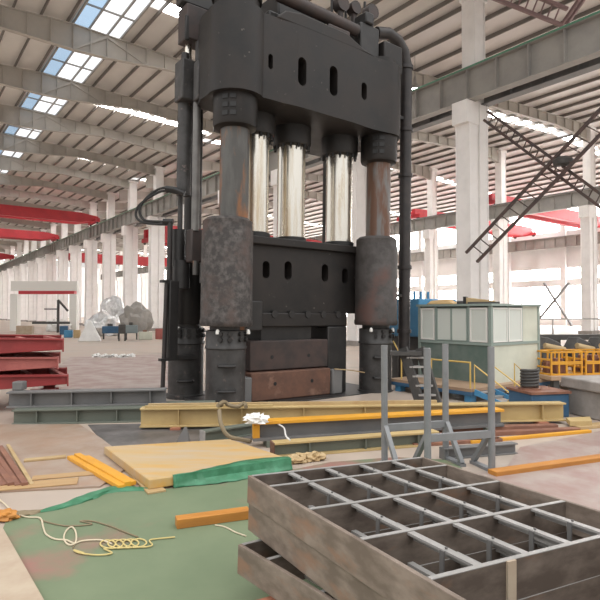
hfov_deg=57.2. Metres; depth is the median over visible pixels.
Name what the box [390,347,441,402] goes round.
stair
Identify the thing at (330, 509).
grid
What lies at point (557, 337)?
railing
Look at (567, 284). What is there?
brace
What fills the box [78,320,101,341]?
load
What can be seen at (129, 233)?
column
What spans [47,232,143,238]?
rafter
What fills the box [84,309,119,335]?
foil cover
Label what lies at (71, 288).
gantry
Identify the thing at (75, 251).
column
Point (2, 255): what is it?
crane
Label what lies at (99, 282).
window
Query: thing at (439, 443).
bar
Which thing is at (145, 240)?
crane
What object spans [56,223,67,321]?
column
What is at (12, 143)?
rafter
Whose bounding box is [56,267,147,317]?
wall
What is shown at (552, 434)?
bar
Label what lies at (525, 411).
steel beam
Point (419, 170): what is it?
rafter
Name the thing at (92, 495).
fold
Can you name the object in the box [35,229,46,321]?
column
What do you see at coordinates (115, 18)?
window
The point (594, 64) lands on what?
girder
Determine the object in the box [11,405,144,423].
steel beam
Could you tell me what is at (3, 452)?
bar
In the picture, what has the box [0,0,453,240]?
ceiling
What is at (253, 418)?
plastic bag
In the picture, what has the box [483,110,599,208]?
brace
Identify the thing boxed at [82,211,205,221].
rafter
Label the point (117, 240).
rafter
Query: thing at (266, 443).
block
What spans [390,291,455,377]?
machine
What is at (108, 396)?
steel beam
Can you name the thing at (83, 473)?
bar
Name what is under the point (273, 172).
column
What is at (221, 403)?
rope
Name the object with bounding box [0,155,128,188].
rafter
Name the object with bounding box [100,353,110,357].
pile
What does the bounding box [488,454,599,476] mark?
plank
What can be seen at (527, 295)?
window
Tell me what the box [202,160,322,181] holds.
rafter
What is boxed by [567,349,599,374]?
crate
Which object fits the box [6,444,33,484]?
bar
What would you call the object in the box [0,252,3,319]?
window
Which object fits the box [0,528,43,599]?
floor plate
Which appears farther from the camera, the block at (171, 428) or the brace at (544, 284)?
the brace at (544, 284)
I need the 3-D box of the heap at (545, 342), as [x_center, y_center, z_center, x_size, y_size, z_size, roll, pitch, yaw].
[8.655,1.901,19.104,0.861,1.232,0.720,0,-1,-10]
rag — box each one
[287,454,307,463]
[296,452,312,461]
[307,451,325,461]
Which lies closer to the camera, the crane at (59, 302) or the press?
the press
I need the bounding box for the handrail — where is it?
[393,341,470,388]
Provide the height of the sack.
0.101 m
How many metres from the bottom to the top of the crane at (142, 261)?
2.000 m
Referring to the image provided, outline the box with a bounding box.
[64,330,72,337]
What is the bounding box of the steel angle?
[145,404,272,407]
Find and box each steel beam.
[6,387,166,407]
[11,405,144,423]
[131,400,214,405]
[140,401,565,427]
[200,423,251,440]
[251,407,503,441]
[270,429,438,456]
[439,441,517,459]
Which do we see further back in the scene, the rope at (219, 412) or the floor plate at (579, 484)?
the rope at (219, 412)
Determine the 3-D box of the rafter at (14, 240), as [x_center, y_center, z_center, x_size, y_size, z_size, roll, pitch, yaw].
[-73.809,-13.759,113.648,31.022,1.920,0.345,1,-2,-37]
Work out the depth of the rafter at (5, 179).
71.02 m
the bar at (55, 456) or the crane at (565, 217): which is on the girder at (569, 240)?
the crane at (565, 217)
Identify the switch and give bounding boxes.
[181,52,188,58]
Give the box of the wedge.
[177,427,189,441]
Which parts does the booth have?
corner post, glass pane, window sash, window sash, glass pane, panel, sill rail, panel, glass pane, window sash, window sash, glass pane, corner post, panel, window sash, glass pane, window sash, glass pane, panel, sill rail, panel, corner post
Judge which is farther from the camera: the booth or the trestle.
the booth
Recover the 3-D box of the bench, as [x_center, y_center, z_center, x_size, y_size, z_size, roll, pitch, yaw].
[-11.801,2.657,42.018,1.000,0.720,0.700,0,-1,-17]
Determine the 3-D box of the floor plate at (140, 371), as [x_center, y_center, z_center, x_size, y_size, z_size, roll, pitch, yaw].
[-7.120,2.533,20.555,4.841,0.028,12.393,0,-1,-12]
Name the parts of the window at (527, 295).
frame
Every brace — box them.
[465,107,599,262]
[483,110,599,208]
[540,283,569,317]
[543,283,572,325]
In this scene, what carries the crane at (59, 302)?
on the floor
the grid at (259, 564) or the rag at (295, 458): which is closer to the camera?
the grid at (259, 564)
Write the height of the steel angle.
0.040 m
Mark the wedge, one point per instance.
(184, 436)
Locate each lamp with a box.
[412,75,419,89]
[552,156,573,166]
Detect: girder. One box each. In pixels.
[0,10,599,271]
[54,57,599,254]
[100,186,599,279]
[397,232,599,262]
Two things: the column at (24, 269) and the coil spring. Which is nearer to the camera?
the coil spring
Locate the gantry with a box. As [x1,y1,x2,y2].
[10,281,78,330]
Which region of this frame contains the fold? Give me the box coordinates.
[40,486,147,512]
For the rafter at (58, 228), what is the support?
attached to the ceiling at (434, 41)
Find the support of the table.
on the floor
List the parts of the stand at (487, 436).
post, post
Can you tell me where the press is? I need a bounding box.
[135,0,412,401]
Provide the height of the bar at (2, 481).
0.035 m
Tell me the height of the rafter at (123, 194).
3.071 m
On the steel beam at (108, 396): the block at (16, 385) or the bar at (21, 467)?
the block at (16, 385)
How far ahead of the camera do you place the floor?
13.05 m
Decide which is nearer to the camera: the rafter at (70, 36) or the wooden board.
the wooden board
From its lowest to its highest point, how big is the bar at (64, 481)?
0.018 m
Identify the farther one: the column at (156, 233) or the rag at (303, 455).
the column at (156, 233)
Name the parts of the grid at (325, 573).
plate, cross plate, cross plate, plate, cross plate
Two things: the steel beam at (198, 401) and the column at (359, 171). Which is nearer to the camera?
the steel beam at (198, 401)
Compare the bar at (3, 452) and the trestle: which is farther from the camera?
the trestle
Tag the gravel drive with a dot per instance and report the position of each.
(595, 341)
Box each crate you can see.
[537,349,582,375]
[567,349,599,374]
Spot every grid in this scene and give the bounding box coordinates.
[237,539,335,599]
[247,457,599,599]
[248,504,599,599]
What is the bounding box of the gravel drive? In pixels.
[588,337,599,354]
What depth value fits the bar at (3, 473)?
6.76 m
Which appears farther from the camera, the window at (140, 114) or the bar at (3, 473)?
the window at (140, 114)
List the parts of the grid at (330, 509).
cross plate, plate, cross plate, cross plate, cross plate, plate, cross plate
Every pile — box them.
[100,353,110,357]
[117,354,125,357]
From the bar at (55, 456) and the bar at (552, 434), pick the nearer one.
the bar at (55, 456)
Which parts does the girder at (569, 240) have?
crane rail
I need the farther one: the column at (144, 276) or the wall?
the wall
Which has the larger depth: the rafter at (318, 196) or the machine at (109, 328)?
the rafter at (318, 196)
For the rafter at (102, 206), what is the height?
3.071 m
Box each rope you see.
[216,400,247,408]
[217,409,251,442]
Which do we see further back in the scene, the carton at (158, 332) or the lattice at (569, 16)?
the carton at (158, 332)
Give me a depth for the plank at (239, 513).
5.43 m
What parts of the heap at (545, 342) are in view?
casing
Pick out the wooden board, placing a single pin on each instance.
(152, 465)
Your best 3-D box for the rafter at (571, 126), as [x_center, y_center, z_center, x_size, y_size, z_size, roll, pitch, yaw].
[16.081,-15.581,44.519,29.123,3.071,0.342,1,-2,-37]
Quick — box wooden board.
[104,439,281,488]
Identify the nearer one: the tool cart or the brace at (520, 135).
the brace at (520, 135)
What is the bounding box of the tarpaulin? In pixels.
[173,456,292,487]
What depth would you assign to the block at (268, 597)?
3.69 m
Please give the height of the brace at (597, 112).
6.907 m
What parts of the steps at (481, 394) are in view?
rail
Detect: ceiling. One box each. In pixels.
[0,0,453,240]
[4,0,599,267]
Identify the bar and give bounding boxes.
[0,445,27,485]
[0,455,20,485]
[0,464,13,485]
[0,476,6,485]
[0,477,78,490]
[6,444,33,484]
[24,455,65,461]
[32,471,93,480]
[67,455,124,487]
[74,453,130,485]
[86,455,135,485]
[124,470,165,494]
[412,436,502,445]
[438,423,558,432]
[441,427,580,435]
[470,429,591,443]
[570,422,599,429]
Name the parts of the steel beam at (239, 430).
plate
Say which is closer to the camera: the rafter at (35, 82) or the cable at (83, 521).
the cable at (83, 521)
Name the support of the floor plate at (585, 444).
on the floor
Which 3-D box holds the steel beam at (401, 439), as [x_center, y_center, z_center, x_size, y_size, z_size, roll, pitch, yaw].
[0.877,2.173,8.359,2.693,0.220,0.200,0,-1,-17]
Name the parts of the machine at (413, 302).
casing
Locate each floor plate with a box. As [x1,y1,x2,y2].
[0,424,123,492]
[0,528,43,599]
[30,354,167,389]
[88,424,250,445]
[478,462,599,509]
[508,431,599,465]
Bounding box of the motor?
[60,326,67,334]
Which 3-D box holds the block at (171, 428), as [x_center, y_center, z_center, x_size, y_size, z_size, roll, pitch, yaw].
[-2.220,2.291,9.896,0.180,0.050,0.400,0,-1,-4]
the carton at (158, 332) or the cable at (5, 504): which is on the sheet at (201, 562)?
the cable at (5, 504)
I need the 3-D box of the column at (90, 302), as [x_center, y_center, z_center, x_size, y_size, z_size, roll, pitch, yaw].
[-31.273,-5.356,82.305,2.020,18.500,1.300,1,-2,-37]
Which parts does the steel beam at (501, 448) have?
plate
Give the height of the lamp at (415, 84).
2.451 m
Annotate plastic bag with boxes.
[243,412,269,423]
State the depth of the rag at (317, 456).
7.74 m
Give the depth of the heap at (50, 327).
60.21 m
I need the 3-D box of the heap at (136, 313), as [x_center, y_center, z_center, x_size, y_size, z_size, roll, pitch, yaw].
[-17.207,1.741,57.754,3.829,3.238,1.819,0,-1,0]
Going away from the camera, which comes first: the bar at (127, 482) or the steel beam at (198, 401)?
the bar at (127, 482)
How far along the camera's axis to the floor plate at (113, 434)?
9.37 m
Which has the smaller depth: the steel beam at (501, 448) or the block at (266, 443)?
the steel beam at (501, 448)
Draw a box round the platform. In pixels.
[391,377,549,401]
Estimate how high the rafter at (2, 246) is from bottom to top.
1.920 m
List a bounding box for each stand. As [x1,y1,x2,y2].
[380,344,465,466]
[412,347,494,470]
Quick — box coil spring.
[518,368,540,390]
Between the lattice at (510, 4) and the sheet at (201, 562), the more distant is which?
the lattice at (510, 4)
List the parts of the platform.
leg, leg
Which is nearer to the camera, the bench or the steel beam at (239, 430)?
the steel beam at (239, 430)
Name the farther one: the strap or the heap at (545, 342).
the heap at (545, 342)
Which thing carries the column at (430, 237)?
on the floor
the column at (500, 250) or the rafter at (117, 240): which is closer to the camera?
the column at (500, 250)
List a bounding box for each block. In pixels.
[12,381,26,389]
[170,427,181,429]
[257,596,275,599]
[263,441,269,447]
[561,375,599,420]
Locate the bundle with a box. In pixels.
[16,509,41,515]
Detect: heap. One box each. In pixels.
[46,318,71,330]
[100,295,123,323]
[119,301,153,331]
[540,337,565,367]
[564,337,595,366]
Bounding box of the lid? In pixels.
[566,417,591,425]
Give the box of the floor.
[0,318,599,527]
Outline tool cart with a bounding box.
[118,324,125,340]
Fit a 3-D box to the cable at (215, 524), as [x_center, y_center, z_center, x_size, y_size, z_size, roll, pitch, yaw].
[-0.659,2.196,5.253,0.424,0.012,0.040,-1,-2,39]
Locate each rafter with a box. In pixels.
[0,4,179,72]
[0,64,219,135]
[0,104,176,155]
[0,133,154,174]
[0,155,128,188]
[0,173,107,199]
[0,187,89,208]
[0,199,73,211]
[0,218,51,228]
[0,224,40,231]
[0,238,23,242]
[0,240,16,245]
[0,244,10,249]
[15,245,122,251]
[23,241,143,249]
[37,237,147,243]
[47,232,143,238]
[56,226,147,232]
[68,220,202,228]
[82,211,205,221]
[98,201,218,214]
[119,190,272,207]
[146,176,322,201]
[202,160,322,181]
[269,145,429,179]
[412,71,587,140]
[412,131,499,162]
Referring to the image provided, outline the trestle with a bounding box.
[40,385,58,389]
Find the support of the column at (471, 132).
on the floor
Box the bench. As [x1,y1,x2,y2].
[139,330,151,339]
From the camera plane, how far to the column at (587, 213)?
52.80 m
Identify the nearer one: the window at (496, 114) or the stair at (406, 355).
the stair at (406, 355)
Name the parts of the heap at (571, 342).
casing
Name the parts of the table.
leg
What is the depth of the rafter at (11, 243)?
128.37 m
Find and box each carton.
[16,325,33,333]
[73,330,80,337]
[155,329,162,338]
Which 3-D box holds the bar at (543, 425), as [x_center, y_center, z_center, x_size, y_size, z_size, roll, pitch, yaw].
[3.426,2.267,9.712,2.362,0.090,0.160,0,-1,-8]
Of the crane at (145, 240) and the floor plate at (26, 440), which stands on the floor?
the floor plate at (26, 440)
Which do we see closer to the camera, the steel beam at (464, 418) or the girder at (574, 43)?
the steel beam at (464, 418)
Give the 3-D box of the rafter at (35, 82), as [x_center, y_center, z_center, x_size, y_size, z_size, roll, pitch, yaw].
[-18.581,-15.375,39.589,31.022,1.920,0.342,1,-2,-37]
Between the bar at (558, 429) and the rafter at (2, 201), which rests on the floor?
the bar at (558, 429)
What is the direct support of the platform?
on the floor
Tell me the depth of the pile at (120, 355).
24.94 m
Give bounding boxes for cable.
[0,499,112,545]
[40,519,137,537]
[215,524,245,536]
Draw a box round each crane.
[0,204,99,226]
[0,228,58,242]
[0,253,13,260]
[32,299,69,332]
[68,253,166,266]
[142,226,321,245]
[397,209,536,238]
[489,194,599,228]
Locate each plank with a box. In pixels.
[175,506,248,528]
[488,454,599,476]
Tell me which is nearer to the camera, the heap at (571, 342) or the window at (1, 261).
the heap at (571, 342)
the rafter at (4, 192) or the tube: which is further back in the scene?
the rafter at (4, 192)
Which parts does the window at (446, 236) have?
frame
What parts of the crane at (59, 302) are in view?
arm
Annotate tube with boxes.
[148,400,436,405]
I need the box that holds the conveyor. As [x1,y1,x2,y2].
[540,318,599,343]
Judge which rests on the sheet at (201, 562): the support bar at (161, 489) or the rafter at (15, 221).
the support bar at (161, 489)
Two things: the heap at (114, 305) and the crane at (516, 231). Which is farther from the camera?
the crane at (516, 231)
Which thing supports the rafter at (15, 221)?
attached to the ceiling at (156, 29)
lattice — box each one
[492,0,568,26]
[560,0,584,26]
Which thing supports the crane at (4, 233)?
on the girder at (574, 43)
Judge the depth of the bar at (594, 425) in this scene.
9.90 m
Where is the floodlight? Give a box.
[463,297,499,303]
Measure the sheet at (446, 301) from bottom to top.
0.138 m
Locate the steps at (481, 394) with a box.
[474,364,519,401]
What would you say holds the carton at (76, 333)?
on the floor
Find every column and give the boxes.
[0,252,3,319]
[1,249,8,319]
[6,246,14,320]
[13,242,21,293]
[20,240,28,321]
[26,241,36,321]
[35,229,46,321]
[45,224,56,321]
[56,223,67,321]
[69,210,82,324]
[82,202,97,325]
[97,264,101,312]
[101,192,115,300]
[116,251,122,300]
[121,180,137,306]
[140,244,147,308]
[146,166,164,330]
[271,169,276,236]
[346,152,366,345]
[423,168,437,298]
[452,0,488,301]
[491,149,507,303]
[578,126,599,333]
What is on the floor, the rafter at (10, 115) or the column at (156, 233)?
the column at (156, 233)
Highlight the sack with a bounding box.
[0,508,19,521]
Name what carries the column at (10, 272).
on the floor
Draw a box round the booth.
[416,303,541,383]
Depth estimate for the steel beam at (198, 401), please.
11.19 m
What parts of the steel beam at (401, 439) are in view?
plate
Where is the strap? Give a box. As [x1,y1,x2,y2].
[278,424,290,440]
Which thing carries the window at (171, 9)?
attached to the ceiling at (156, 29)
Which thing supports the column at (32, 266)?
on the floor
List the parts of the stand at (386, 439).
post, post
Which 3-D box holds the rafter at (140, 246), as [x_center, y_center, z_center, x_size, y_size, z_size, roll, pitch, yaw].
[-53.133,-13.556,137.333,29.123,3.071,0.341,1,-2,-37]
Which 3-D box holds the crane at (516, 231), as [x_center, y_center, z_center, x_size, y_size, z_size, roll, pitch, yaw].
[25.551,-11.325,81.518,28.000,2.000,4.000,1,-2,-37]
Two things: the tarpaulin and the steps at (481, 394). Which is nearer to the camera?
the tarpaulin
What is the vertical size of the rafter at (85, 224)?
3.071 m
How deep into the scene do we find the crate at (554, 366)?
14.43 m
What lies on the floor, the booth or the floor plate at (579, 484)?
the floor plate at (579, 484)
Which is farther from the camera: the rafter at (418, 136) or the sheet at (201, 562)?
the rafter at (418, 136)
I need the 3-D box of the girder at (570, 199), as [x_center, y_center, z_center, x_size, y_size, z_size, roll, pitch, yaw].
[-14.151,-8.673,108.621,0.561,1.640,164.000,1,-2,-37]
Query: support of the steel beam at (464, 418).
on the block
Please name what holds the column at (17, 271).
on the floor
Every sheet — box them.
[3,457,461,599]
[427,299,462,303]
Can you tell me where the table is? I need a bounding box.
[539,367,588,388]
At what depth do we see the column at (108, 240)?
75.34 m
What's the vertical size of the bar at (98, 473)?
0.050 m
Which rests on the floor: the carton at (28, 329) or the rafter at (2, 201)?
the carton at (28, 329)
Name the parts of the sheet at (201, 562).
rope coil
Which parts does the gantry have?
leg, leg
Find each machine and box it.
[102,324,117,338]
[126,322,137,339]
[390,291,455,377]
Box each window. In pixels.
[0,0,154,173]
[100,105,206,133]
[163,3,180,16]
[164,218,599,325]
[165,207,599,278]
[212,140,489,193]
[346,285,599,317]
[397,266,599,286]
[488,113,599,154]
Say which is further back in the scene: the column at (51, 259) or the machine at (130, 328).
the column at (51, 259)
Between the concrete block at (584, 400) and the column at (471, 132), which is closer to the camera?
the concrete block at (584, 400)
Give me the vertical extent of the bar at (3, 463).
0.035 m
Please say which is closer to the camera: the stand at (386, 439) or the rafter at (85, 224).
the stand at (386, 439)
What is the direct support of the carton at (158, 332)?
on the floor
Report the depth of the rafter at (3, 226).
106.79 m
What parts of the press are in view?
lift rod, frame, handle, lift rod, lift seat, motor mount, guide rod, lift rod, handle, handle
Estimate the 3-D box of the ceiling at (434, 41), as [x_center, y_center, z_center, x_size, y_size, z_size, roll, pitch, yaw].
[-19.443,-14.897,118.533,170.441,1.862,199.001,0,-1,0]
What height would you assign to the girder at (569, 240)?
1.740 m
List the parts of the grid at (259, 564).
cross plate, cross plate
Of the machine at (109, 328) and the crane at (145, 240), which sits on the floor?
the machine at (109, 328)
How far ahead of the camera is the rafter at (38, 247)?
148.26 m
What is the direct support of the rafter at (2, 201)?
attached to the ceiling at (156, 29)
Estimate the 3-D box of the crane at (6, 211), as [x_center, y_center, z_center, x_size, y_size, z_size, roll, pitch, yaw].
[-41.021,-11.877,69.938,29.400,2.000,4.000,1,-2,-37]
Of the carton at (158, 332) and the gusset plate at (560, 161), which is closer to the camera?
the gusset plate at (560, 161)
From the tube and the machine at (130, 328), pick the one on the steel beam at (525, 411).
the tube
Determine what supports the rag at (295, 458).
on the floor

